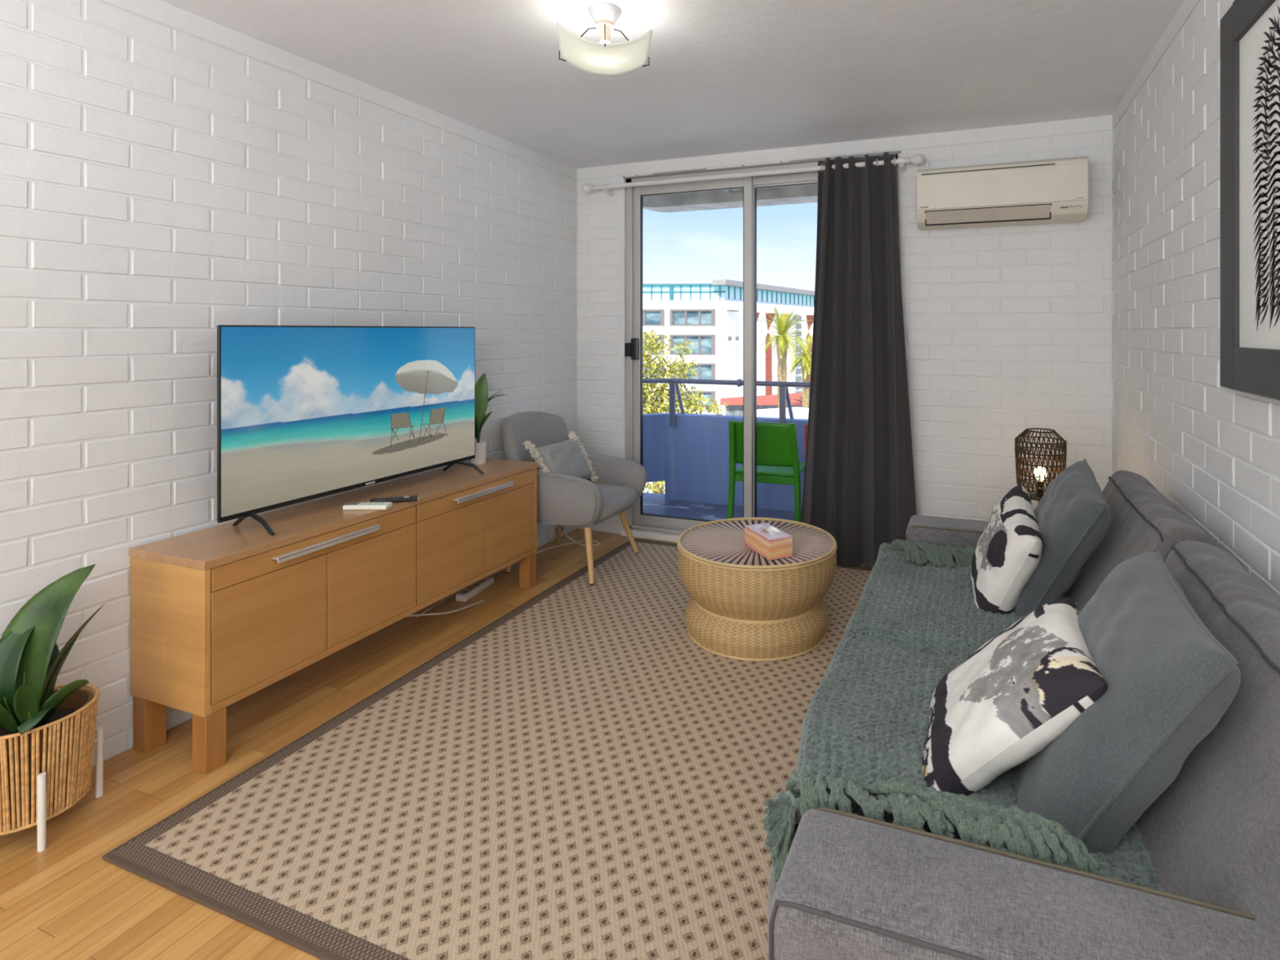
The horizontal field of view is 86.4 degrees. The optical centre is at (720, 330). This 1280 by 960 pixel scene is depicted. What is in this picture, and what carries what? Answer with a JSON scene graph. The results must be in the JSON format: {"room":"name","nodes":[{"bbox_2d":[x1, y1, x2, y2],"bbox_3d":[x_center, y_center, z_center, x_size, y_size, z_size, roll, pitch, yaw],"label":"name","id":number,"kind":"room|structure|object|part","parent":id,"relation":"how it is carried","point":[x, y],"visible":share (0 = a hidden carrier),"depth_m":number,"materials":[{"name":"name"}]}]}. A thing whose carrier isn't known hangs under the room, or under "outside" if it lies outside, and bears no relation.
{"room":"living room","nodes":[
{"label":"living room","id":0,"kind":"room"},
{"bbox_2d":[0,0,577,767],"bbox_3d":[-2.206,0.123,1.677,0.227,2.444,6.762,0,0,21],"label":"wall","id":1,"kind":"structure","parent":0,"point":[170,175],"depth_m":2.31,"materials":[{"name":"brick"}]},
{"bbox_2d":[416,530,599,617],"bbox_3d":[-1.105,1.313,3.733,0.281,0.062,1.289,0,0,21],"label":"baseboard","id":2,"kind":"structure","parent":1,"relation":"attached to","point":[577,542],"depth_m":3.92,"materials":[{"name":"wood"}]},
{"bbox_2d":[548,524,563,537],"bbox_3d":[-1.050,1.275,4.329,0.045,0.072,0.116,0,0,21],"label":"power outlet","id":3,"kind":"object","parent":1,"relation":"attached to","point":[553,528],"visible":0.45,"depth_m":4.31,"materials":[{"name":"white paint"}]},
{"bbox_3d":[-1.066,1.275,4.335,0.010,0.072,0.116,0,0,21],"label":"plate","id":4,"kind":"part","parent":3,"relation":"part of","materials":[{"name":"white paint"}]},
{"bbox_2d":[0,528,868,959],"bbox_3d":[-0.614,1.445,1.070,3.636,0.200,6.762,0,0,21],"label":"floor","id":5,"kind":"structure","parent":0,"point":[63,900],"depth_m":1.89,"materials":[{"name":"brown wood"}]},
{"bbox_2d":[0,564,105,852],"bbox_3d":[-1.870,1.012,1.832,0.275,0.666,0.275,0,0,-15],"label":"potted plant","id":6,"kind":"object","parent":5,"relation":"on","point":[47,740],"visible":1,"depth_m":1.81,"materials":[{"name":"green plant"}]},
{"bbox_3d":[-1.766,1.248,1.757,0.030,0.195,0.017,0,0,36],"label":"leg","id":7,"kind":"part","parent":6,"relation":"part of","materials":[{"name":"white paint"}]},
{"bbox_3d":[-1.799,1.248,1.948,0.017,0.195,0.032,0,0,21],"label":"leg","id":8,"kind":"part","parent":6,"relation":"part of","materials":[{"name":"white paint"}]},
{"bbox_2d":[128,457,537,774],"bbox_3d":[-1.423,1.021,2.870,0.384,0.648,1.653,0,0,21],"label":"sideboard","id":9,"kind":"object","parent":5,"relation":"on","point":[220,615],"visible":0.93,"depth_m":2.35,"materials":[{"name":"brown wood"}]},
{"bbox_3d":[-1.849,1.257,2.190,0.062,0.176,0.062,0,0,21],"label":"leg","id":10,"kind":"part","parent":9,"relation":"part of","materials":[{"name":"brown wood"}]},
{"bbox_3d":[-1.724,0.946,2.115,0.360,0.446,0.018,0,0,21],"label":"panel","id":11,"kind":"part","parent":9,"relation":"part of","materials":[{"name":"brown wood"}]},
{"bbox_3d":[-1.578,1.257,2.087,0.062,0.176,0.062,0,0,21],"label":"leg","id":12,"kind":"part","parent":9,"relation":"part of","materials":[{"name":"brown wood"}]},
{"bbox_3d":[-1.491,0.972,2.246,0.019,0.343,0.388,0,0,21],"label":"cabinet door","id":13,"kind":"part","parent":9,"relation":"part of","materials":[{"name":"brown wood"}]},
{"bbox_3d":[-1.417,0.762,2.439,0.019,0.072,0.800,0,0,21],"label":"drawer","id":14,"kind":"part","parent":9,"relation":"part of","materials":[{"name":"brown wood"}]},
{"bbox_3d":[-1.399,0.760,2.427,0.023,0.018,0.415,0,0,21],"label":"drawer handle","id":15,"kind":"part","parent":9,"relation":"part of","materials":[{"name":"metal"}]},
{"bbox_3d":[-1.432,0.710,2.874,0.366,0.026,1.653,0,0,21],"label":"panel","id":16,"kind":"part","parent":9,"relation":"part of","materials":[{"name":"brown wood"}]},
{"bbox_2d":[217,324,484,535],"bbox_3d":[-1.447,0.339,2.829,0.244,0.716,1.230,0,0,21],"label":"television","id":17,"kind":"object","parent":9,"relation":"on","point":[304,413],"visible":1,"depth_m":2.65,"materials":[{"name":"black plastic"}]},
{"bbox_2d":[342,502,392,510],"bbox_3d":[-1.385,0.688,2.653,0.170,0.019,0.056,0,0,-1],"label":"remote","id":18,"kind":"object","parent":9,"relation":"on","point":[352,505],"visible":1,"depth_m":2.63,"materials":[{"name":"white plastic"}]},
{"bbox_3d":[-1.347,0.972,2.622,0.019,0.343,0.410,0,0,21],"label":"cabinet door","id":19,"kind":"part","parent":9,"relation":"part of","materials":[{"name":"brown wood"}]},
{"bbox_2d":[368,494,418,502],"bbox_3d":[-1.330,0.689,2.755,0.180,0.017,0.044,0,0,-21],"label":"remote","id":20,"kind":"object","parent":9,"relation":"on","point":[406,498],"visible":0.91,"depth_m":2.75,"materials":[{"name":"black plastic"}]},
{"bbox_3d":[-1.198,0.972,3.012,0.019,0.343,0.414,0,0,21],"label":"cabinet door","id":21,"kind":"part","parent":9,"relation":"part of","materials":[{"name":"brown wood"}]},
{"bbox_3d":[-1.130,0.762,3.191,0.019,0.072,0.795,0,0,21],"label":"drawer","id":22,"kind":"part","parent":9,"relation":"part of","materials":[{"name":"brown wood"}]},
{"bbox_3d":[-1.109,0.760,3.188,0.023,0.018,0.390,0,0,21],"label":"drawer handle","id":23,"kind":"part","parent":9,"relation":"part of","materials":[{"name":"metal"}]},
{"bbox_2d":[471,373,506,464],"bbox_3d":[-1.229,0.459,3.592,0.227,0.475,0.083,0,0,-35],"label":"potted plant","id":24,"kind":"object","parent":9,"relation":"on","point":[482,399],"visible":0.77,"depth_m":3.55,"materials":[{"name":"green plant"}]},
{"bbox_3d":[-1.275,0.641,3.558,0.080,0.112,0.080,0,0,21],"label":"pot","id":25,"kind":"part","parent":24,"relation":"part of","materials":[{"name":"white ceramic"}]},
{"bbox_3d":[-1.056,0.972,3.386,0.019,0.343,0.378,0,0,21],"label":"cabinet door","id":26,"kind":"part","parent":9,"relation":"part of","materials":[{"name":"brown wood"}]},
{"bbox_3d":[-1.016,1.257,3.558,0.062,0.176,0.062,0,0,21],"label":"leg","id":27,"kind":"part","parent":9,"relation":"part of","materials":[{"name":"brown wood"}]},
{"bbox_3d":[-1.145,0.946,3.635,0.360,0.446,0.018,0,0,21],"label":"panel","id":28,"kind":"part","parent":9,"relation":"part of","materials":[{"name":"brown wood"}]},
{"bbox_2d":[406,600,484,617],"bbox_3d":[-1.283,1.259,3.042,0.041,0.171,0.672,0,0,21],"label":"cable","id":29,"kind":"object","parent":5,"relation":"on","point":[430,614],"visible":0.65,"depth_m":3.07,"materials":[{"name":"plastic"}]},
{"bbox_2d":[455,576,493,601],"bbox_3d":[-1.263,1.327,3.479,0.060,0.036,0.260,0,0,13],"label":"power strip","id":30,"kind":"object","parent":5,"relation":"on","point":[476,588],"visible":0.93,"depth_m":3.44,"materials":[{"name":"white plastic"}]},
{"bbox_2d":[102,538,871,959],"bbox_3d":[-0.071,1.340,2.655,2.145,0.009,2.820,0,0,21],"label":"area rug","id":31,"kind":"object","parent":5,"relation":"on","point":[575,776],"visible":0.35,"depth_m":1.91,"materials":[{"name":"beige carpet"}]},
{"bbox_2d":[676,517,836,661],"bbox_3d":[0.160,1.135,3.037,0.713,0.401,0.713,0,0,25],"label":"coffee table","id":32,"kind":"object","parent":31,"relation":"on","point":[743,604],"visible":0.87,"depth_m":2.77,"materials":[{"name":"wicker"}]},
{"bbox_3d":[0.160,0.948,3.037,0.676,0.001,0.676,0,0,21],"label":"panel","id":33,"kind":"part","parent":32,"relation":"part of","materials":[{"name":"brown wicker"}]},
{"bbox_2d":[744,522,792,559],"bbox_3d":[0.202,0.885,2.893,0.110,0.110,0.224,0,0,-25],"label":"tissue box","id":34,"kind":"object","parent":32,"relation":"on","point":[771,543],"visible":1,"depth_m":2.82,"materials":[{"name":"cardboard"}]},
{"bbox_3d":[0.202,0.857,2.893,0.108,0.001,0.222,0,0,-25],"label":"carton lid","id":35,"kind":"part","parent":34,"relation":"part of","materials":[{"name":"pink cardboard"}]},
{"bbox_2d":[501,411,647,585],"bbox_3d":[-0.875,0.915,3.904,0.732,0.861,0.608,0,0,21],"label":"armchair","id":36,"kind":"object","parent":5,"relation":"on","point":[562,499],"visible":0.75,"depth_m":3.75,"materials":[{"name":"fabric"}]},
{"bbox_3d":[-1.142,1.187,3.786,0.120,0.315,0.041,0,0,-17],"label":"leg","id":37,"kind":"part","parent":36,"relation":"part of","materials":[{"name":"brown wood"}]},
{"bbox_3d":[-1.092,0.755,3.986,0.267,0.540,0.554,0,0,21],"label":"backrest","id":38,"kind":"part","parent":36,"relation":"part of","materials":[{"name":"fabric"}]},
{"bbox_3d":[-0.994,1.187,4.189,0.041,0.318,0.154,0,0,-19],"label":"leg","id":39,"kind":"part","parent":36,"relation":"part of","materials":[{"name":"brown wood"}]},
{"bbox_2d":[523,431,599,483],"bbox_3d":[-0.903,0.770,3.904,0.217,0.340,0.525,0,0,17],"label":"cushion","id":40,"kind":"object","parent":36,"relation":"on","point":[567,457],"visible":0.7,"depth_m":3.85,"materials":[{"name":"fabric"}]},
{"bbox_3d":[-0.963,0.770,3.684,0.203,0.301,0.066,0,0,21],"label":"tassel trim","id":41,"kind":"part","parent":40,"relation":"part of","materials":[{"name":"beige fabric"}]},
{"bbox_3d":[-0.828,0.771,4.119,0.199,0.298,0.070,0,0,21],"label":"tassel trim","id":42,"kind":"part","parent":40,"relation":"part of","materials":[{"name":"beige fabric"}]},
{"bbox_3d":[-0.929,0.898,3.656,0.654,0.294,0.098,0,0,21],"label":"armrest","id":43,"kind":"part","parent":36,"relation":"part of","materials":[{"name":"fabric"}]},
{"bbox_3d":[-0.698,1.182,3.608,0.041,0.307,0.137,0,0,-28],"label":"leg","id":44,"kind":"part","parent":36,"relation":"part of","materials":[{"name":"brown wood"}]},
{"bbox_3d":[-0.857,1.022,3.897,0.530,0.075,0.440,0,0,21],"label":"seat frame","id":45,"kind":"part","parent":36,"relation":"part of","materials":[{"name":"fabric"}]},
{"bbox_2d":[594,483,637,519],"bbox_3d":[-0.813,0.968,3.880,0.597,0.137,0.442,0,0,21],"label":"seat cushion","id":46,"kind":"object","parent":36,"relation":"on","point":[617,498],"depth_m":3.80,"materials":[{"name":"fabric"}]},
{"bbox_3d":[-0.750,0.898,4.123,0.654,0.294,0.098,0,0,21],"label":"armrest","id":47,"kind":"part","parent":36,"relation":"part of","materials":[{"name":"fabric"}]},
{"bbox_3d":[-0.555,1.181,4.025,0.152,0.308,0.040,0,0,-36],"label":"leg","id":48,"kind":"part","parent":36,"relation":"part of","materials":[{"name":"brown wood"}]},
{"bbox_2d":[768,470,1279,959],"bbox_3d":[0.801,0.926,1.750,0.963,0.837,2.082,0,0,21],"label":"sofa","id":49,"kind":"object","parent":5,"relation":"on","point":[849,886],"visible":0.56,"depth_m":0.97,"materials":[{"name":"fabric"}]},
{"bbox_2d":[768,822,799,946],"bbox_3d":[0.533,1.008,1.461,0.669,0.199,0.947,0,0,21],"label":"sofa","id":50,"kind":"object","parent":49,"relation":"on","point":[772,885],"depth_m":1.16,"materials":[{"name":"fabric"}]},
{"bbox_3d":[1.171,1.008,2.606,0.882,0.487,0.217,0,0,21],"label":"armrest","id":51,"kind":"part","parent":49,"relation":"part of","materials":[{"name":"fabric"}]},
{"bbox_2d":[762,538,1162,891],"bbox_3d":[0.627,0.858,1.793,0.687,0.225,1.722,0,0,21],"label":"throw blanket","id":52,"kind":"object","parent":49,"relation":"on","point":[917,618],"visible":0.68,"depth_m":1.48,"materials":[{"name":"green fabric"}]},
{"bbox_2d":[922,597,1107,795],"bbox_3d":[0.605,0.770,1.436,0.336,0.317,0.436,0,0,21],"label":"patterned cushion","id":53,"kind":"object","parent":52,"relation":"on","point":[1023,687],"visible":0.96,"depth_m":1.30,"materials":[{"name":"fabric"}]},
{"bbox_2d":[1014,458,1111,617],"bbox_3d":[1.093,0.680,2.205,0.276,0.481,0.465,0,0,21],"label":"sofa cushion","id":54,"kind":"object","parent":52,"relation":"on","point":[1073,514],"visible":0.72,"depth_m":2.06,"materials":[{"name":"grey fabric"}]},
{"bbox_2d":[969,484,1043,614],"bbox_3d":[0.947,0.753,2.261,0.215,0.417,0.454,0,0,21],"label":"patterned cushion","id":55,"kind":"object","parent":49,"relation":"on","point":[1009,550],"visible":0.94,"depth_m":2.13,"materials":[{"name":"fabric"}]},
{"bbox_3d":[0.506,1.008,0.864,0.882,0.487,0.217,0,0,21],"label":"armrest","id":56,"kind":"part","parent":49,"relation":"part of","materials":[{"name":"fabric"}]},
{"bbox_2d":[1013,548,1240,854],"bbox_3d":[0.772,0.739,1.359,0.346,0.466,0.584,0,0,21],"label":"sofa cushion","id":57,"kind":"object","parent":49,"relation":"on","point":[1170,682],"visible":0.7,"depth_m":1.14,"materials":[{"name":"grey fabric"}]},
{"bbox_3d":[1.252,0.745,2.146,0.390,0.480,0.847,0,0,21],"label":"backrest","id":58,"kind":"part","parent":49,"relation":"part of","materials":[{"name":"fabric"}]},
{"bbox_3d":[0.903,0.745,1.230,0.390,0.480,1.082,0,0,21],"label":"backrest","id":59,"kind":"part","parent":49,"relation":"part of","materials":[{"name":"fabric"}]},
{"bbox_3d":[1.449,1.095,3.001,0.432,0.500,0.420,0,0,21],"label":"side table","id":60,"kind":"object","parent":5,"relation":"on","visible":0},
{"bbox_2d":[1014,427,1066,504],"bbox_3d":[1.457,0.648,3.083,0.216,0.392,0.216,0,0,21],"label":"table lamp","id":61,"kind":"object","parent":60,"relation":"on","point":[1040,473],"visible":0.76,"depth_m":3.03,"materials":[{"name":"brown wicker"}]},
{"bbox_2d":[1028,480,1044,498],"bbox_3d":[1.457,0.724,3.083,0.100,0.077,0.100,0,0,21],"label":"socket","id":62,"kind":"object","parent":61,"relation":"attached to","point":[1039,485],"depth_m":3.07,"materials":[{"name":"black metal"}]},
{"bbox_3d":[1.457,0.650,3.083,0.052,0.065,0.052,0,0,21],"label":"bulb","id":63,"kind":"part","parent":61,"relation":"part of","materials":[{"name":"white glass"}]},
{"bbox_2d":[160,0,1183,168],"bbox_3d":[-0.614,-1.199,1.070,3.636,0.200,6.762,0,0,21],"label":"ceiling","id":64,"kind":"structure","parent":0,"point":[721,77],"depth_m":2.78,"materials":[{"name":"paint"}]},
{"bbox_2d":[555,2,653,76],"bbox_3d":[-0.397,-1.007,2.315,0.319,0.184,0.287,0,0,-10],"label":"ceiling light","id":65,"kind":"object","parent":64,"relation":"attached to","point":[603,58],"visible":1,"depth_m":2.29,"materials":[{"name":"glass"}]},
{"bbox_2d":[643,492,801,520],"bbox_3d":[0.736,1.485,4.734,4.400,0.180,1.048,0,0,21],"label":"floor","id":66,"kind":"structure","parent":0,"point":[654,504],"depth_m":5.24,"materials":[{"name":"tile"}]},
{"bbox_2d":[643,413,808,511],"bbox_3d":[0.909,1.044,5.062,4.265,0.702,0.917,0,0,8],"label":"parapet","id":67,"kind":"object","parent":66,"relation":"on","point":[691,456],"visible":0.18,"depth_m":5.49,"materials":[{"name":"blue paint"}]},
{"bbox_2d":[643,377,810,426],"bbox_3d":[0.652,0.585,5.141,3.589,0.401,0.737,0,0,8],"label":"balcony railing","id":68,"kind":"object","parent":67,"relation":"on","point":[673,383],"visible":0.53,"depth_m":5.43,"materials":[{"name":"metal"}]},
{"bbox_3d":[-0.361,0.608,5.600,0.052,0.355,0.154,0,0,37],"label":"post","id":69,"kind":"part","parent":68,"relation":"part of","materials":[{"name":"metal"}]},
{"bbox_3d":[0.649,0.415,5.122,3.589,0.062,0.697,0,0,8],"label":"handrail","id":70,"kind":"part","parent":68,"relation":"part of","materials":[{"name":"metal"}]},
{"bbox_3d":[0.513,0.608,5.266,0.052,0.355,0.154,0,0,37],"label":"post","id":71,"kind":"part","parent":68,"relation":"part of","materials":[{"name":"metal"}]},
{"bbox_2d":[727,420,804,522],"bbox_3d":[0.345,0.995,4.660,0.502,0.800,0.550,0,0,18],"label":"plastic chair","id":72,"kind":"object","parent":66,"relation":"on","point":[777,449],"visible":0.62,"depth_m":4.45,"materials":[{"name":"green plastic"}]},
{"bbox_3d":[0.071,0.995,4.519,0.066,0.800,0.113,0,0,18],"label":"leg","id":73,"kind":"part","parent":72,"relation":"part of","materials":[{"name":"green plastic"}]},
{"bbox_3d":[0.283,0.748,4.468,0.413,0.298,0.112,0,0,18],"label":"backrest","id":74,"kind":"part","parent":72,"relation":"part of","materials":[{"name":"green plastic"}]},
{"bbox_3d":[0.356,0.950,4.694,0.430,0.020,0.425,0,0,18],"label":"seat","id":75,"kind":"part","parent":72,"relation":"part of","materials":[{"name":"green plastic"}]},
{"bbox_3d":[0.485,0.995,4.385,0.066,0.800,0.113,0,0,18],"label":"leg","id":76,"kind":"part","parent":72,"relation":"part of","materials":[{"name":"green plastic"}]},
{"bbox_2d":[804,423,808,462],"bbox_3d":[0.837,0.995,4.472,0.502,0.800,0.551,0,0,21],"label":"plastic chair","id":77,"kind":"object","parent":66,"relation":"on","point":[806,424],"visible":0.04,"depth_m":4.31,"materials":[{"name":"red plastic"}]},
{"bbox_2d":[643,184,817,212],"bbox_3d":[0.857,-1.141,4.699,4.150,0.268,1.068,0,0,21],"label":"balcony slab","id":78,"kind":"object","parent":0,"point":[731,198],"visible":0.16,"depth_m":5.34,"materials":[{"name":"concrete"}]},
{"bbox_2d":[576,115,1113,533],"bbox_3d":[0.551,0.123,4.122,3.636,2.444,0.227,0,0,21],"label":"wall","id":79,"kind":"structure","parent":0,"point":[1008,330],"depth_m":3.69,"materials":[{"name":"brick"}]},
{"bbox_2d":[620,528,865,565],"bbox_3d":[0.218,1.326,4.224,1.785,0.038,0.235,0,0,21],"label":"trim","id":80,"kind":"structure","parent":79,"relation":"attached to","point":[637,533],"depth_m":4.36,"materials":[{"name":"white paint"}]},
{"bbox_2d":[581,153,924,197],"bbox_3d":[0.108,-0.927,4.112,2.170,0.086,0.122,0,0,21],"label":"curtain rod","id":81,"kind":"object","parent":79,"relation":"attached to","point":[917,159],"visible":1,"depth_m":4.07,"materials":[{"name":"white metal"}]},
{"bbox_3d":[0.098,-0.938,4.085,1.990,0.028,0.028,0,0,21],"label":"rod","id":82,"kind":"part","parent":81,"relation":"part of","materials":[{"name":"metal"}]},
{"bbox_2d":[800,151,916,568],"bbox_3d":[0.765,0.171,3.816,0.690,2.309,0.140,0,0,22],"label":"curtain","id":83,"kind":"object","parent":81,"relation":"hanging from","point":[859,486],"visible":0.93,"depth_m":3.81,"materials":[{"name":"fabric"}]},
{"bbox_2d":[622,150,901,534],"bbox_3d":[0.199,0.145,4.202,1.805,2.329,0.150,0,0,21],"label":"door","id":84,"kind":"structure","parent":79,"relation":"in","point":[637,518],"depth_m":4.29,"materials":[{"name":"metal"}]},
{"bbox_3d":[-0.585,0.120,4.453,0.078,0.140,0.060,0,0,21],"label":"handle","id":85,"kind":"part","parent":84,"relation":"part of","materials":[{"name":"black plastic"}]},
{"bbox_3d":[-0.188,0.157,4.352,0.825,2.230,0.035,0,0,21],"label":"sliding panel","id":86,"kind":"part","parent":84,"relation":"part of","materials":[{"name":"glass"}]},
{"bbox_3d":[0.583,0.157,4.103,0.885,2.230,0.035,0,0,21],"label":"sliding panel","id":87,"kind":"part","parent":84,"relation":"part of","materials":[{"name":"glass"}]},
{"bbox_2d":[915,155,1088,230],"bbox_3d":[1.452,-0.713,3.538,0.815,0.305,0.212,0,0,21],"label":"air conditioner","id":88,"kind":"object","parent":79,"relation":"attached to","point":[1047,191],"visible":1,"depth_m":3.45,"materials":[{"name":"plastic"}]},
{"bbox_2d":[924,203,1051,226],"bbox_3d":[1.371,-0.598,3.495,0.607,0.071,0.055,0,0,21],"label":"outlet","id":89,"kind":"object","parent":88,"relation":"attached to","point":[975,213],"depth_m":3.49,"materials":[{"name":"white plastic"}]},
{"bbox_3d":[1.417,-0.730,3.446,0.809,0.184,0.011,0,0,21],"label":"panel","id":90,"kind":"part","parent":88,"relation":"part of","materials":[{"name":"plastic"}]},
{"bbox_2d":[1112,0,1279,597],"bbox_3d":[0.979,0.123,0.462,0.227,2.444,6.762,0,0,21],"label":"wall","id":91,"kind":"structure","parent":0,"point":[1212,450],"depth_m":2.27,"materials":[{"name":"brick"}]},
{"bbox_2d":[1220,0,1279,399],"bbox_3d":[1.215,-0.345,1.436,0.028,0.993,0.830,0,0,21],"label":"framed print","id":92,"kind":"object","parent":91,"relation":"attached to","point":[1250,29],"visible":1,"depth_m":1.65,"materials":[{"name":"paper"}]},
{"label":"outside","id":93,"kind":"structure","parent":0,"visible":0},
{"bbox_2d":[643,480,665,493],"bbox_3d":[47.341,11.445,124.075,320.000,0.200,254.400,0,0,21],"label":"ground","id":94,"kind":"structure","parent":93,"point":[650,482],"depth_m":48.33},
{"bbox_2d":[643,328,728,494],"bbox_3d":[-2.115,5.623,20.985,4.370,11.457,3.267,0,0,21],"label":"leafy tree","id":95,"kind":"object","parent":94,"relation":"on","point":[657,487],"visible":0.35,"depth_m":20.95,"materials":[{"name":"green plant"}]},
{"bbox_2d":[643,279,814,415],"bbox_3d":[-2.723,3.466,108.443,46.942,18.908,72.136,0,0,21],"label":"office building","id":96,"kind":"structure","parent":94,"relation":"on","point":[709,316],"depth_m":80.61,"materials":[{"name":"white concrete"}]},
{"bbox_3d":[-10.165,4.930,80.783,7.000,2.159,0.070,0,0,3],"label":"pane","id":97,"kind":"part","parent":96,"relation":"part of","materials":[{"name":"blue glass"}]},
{"bbox_3d":[-10.165,1.671,80.783,7.000,2.439,0.070,0,0,3],"label":"pane","id":98,"kind":"part","parent":96,"relation":"part of","materials":[{"name":"blue glass"}]},
{"bbox_3d":[-10.165,-1.548,80.783,7.000,2.000,0.070,0,0,3],"label":"pane","id":99,"kind":"part","parent":96,"relation":"part of","materials":[{"name":"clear glass"}]},
{"bbox_3d":[-16.404,-4.582,81.223,34.000,2.013,0.300,0,0,3],"label":"roof rail","id":100,"kind":"part","parent":96,"relation":"part of","materials":[{"name":"teal metal"}]},
{"bbox_3d":[-3.346,4.930,80.473,5.448,2.159,0.070,0,0,3],"label":"pane","id":101,"kind":"part","parent":96,"relation":"part of","materials":[{"name":"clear glass"}]},
{"bbox_3d":[-3.346,1.671,80.473,5.448,2.439,0.070,0,0,3],"label":"pane","id":102,"kind":"part","parent":96,"relation":"part of","materials":[{"name":"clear glass"}]},
{"bbox_3d":[-3.346,-1.548,80.473,5.448,2.000,0.070,0,0,3],"label":"pane","id":103,"kind":"part","parent":96,"relation":"part of","materials":[{"name":"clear glass"}]},
{"bbox_3d":[-3.346,8.129,80.473,5.448,2.000,0.070,0,0,3],"label":"pane","id":104,"kind":"part","parent":96,"relation":"part of","materials":[{"name":"blue glass"}]},
{"bbox_3d":[15.776,4.483,107.300,0.120,13.725,57.500,0,0,30],"label":"red panel","id":105,"kind":"part","parent":96,"relation":"part of","materials":[{"name":"red paint"}]},
{"bbox_2d":[720,392,801,416],"bbox_3d":[4.941,8.518,62.000,10.000,5.654,6.000,0,0,0],"label":"pavilion","id":106,"kind":"object","parent":94,"relation":"on","point":[735,407],"visible":0.21,"depth_m":59.52,"materials":[{"name":"red"}]},
{"bbox_2d":[756,406,808,418],"bbox_3d":[3.555,7.589,34.000,4.600,7.513,4.000,0,0,0],"label":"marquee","id":107,"kind":"object","parent":94,"relation":"on","point":[798,412],"visible":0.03,"depth_m":33.22,"materials":[{"name":"fabric"}]},
{"bbox_2d":[756,301,812,408],"bbox_3d":[4.249,4.661,45.814,4.396,13.368,3.952,0,0,37],"label":"palm tree","id":108,"kind":"object","parent":94,"relation":"on","point":[783,341],"visible":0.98,"depth_m":45.71,"materials":[{"name":"green plant"}]},
{"bbox_2d":[786,335,813,408],"bbox_3d":[6.956,5.708,54.920,3.670,11.275,4.159,0,0,21],"label":"palm tree","id":109,"kind":"object","parent":94,"relation":"on","point":[806,362],"visible":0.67,"depth_m":54.72,"materials":[{"name":"green plant"}]}
]}

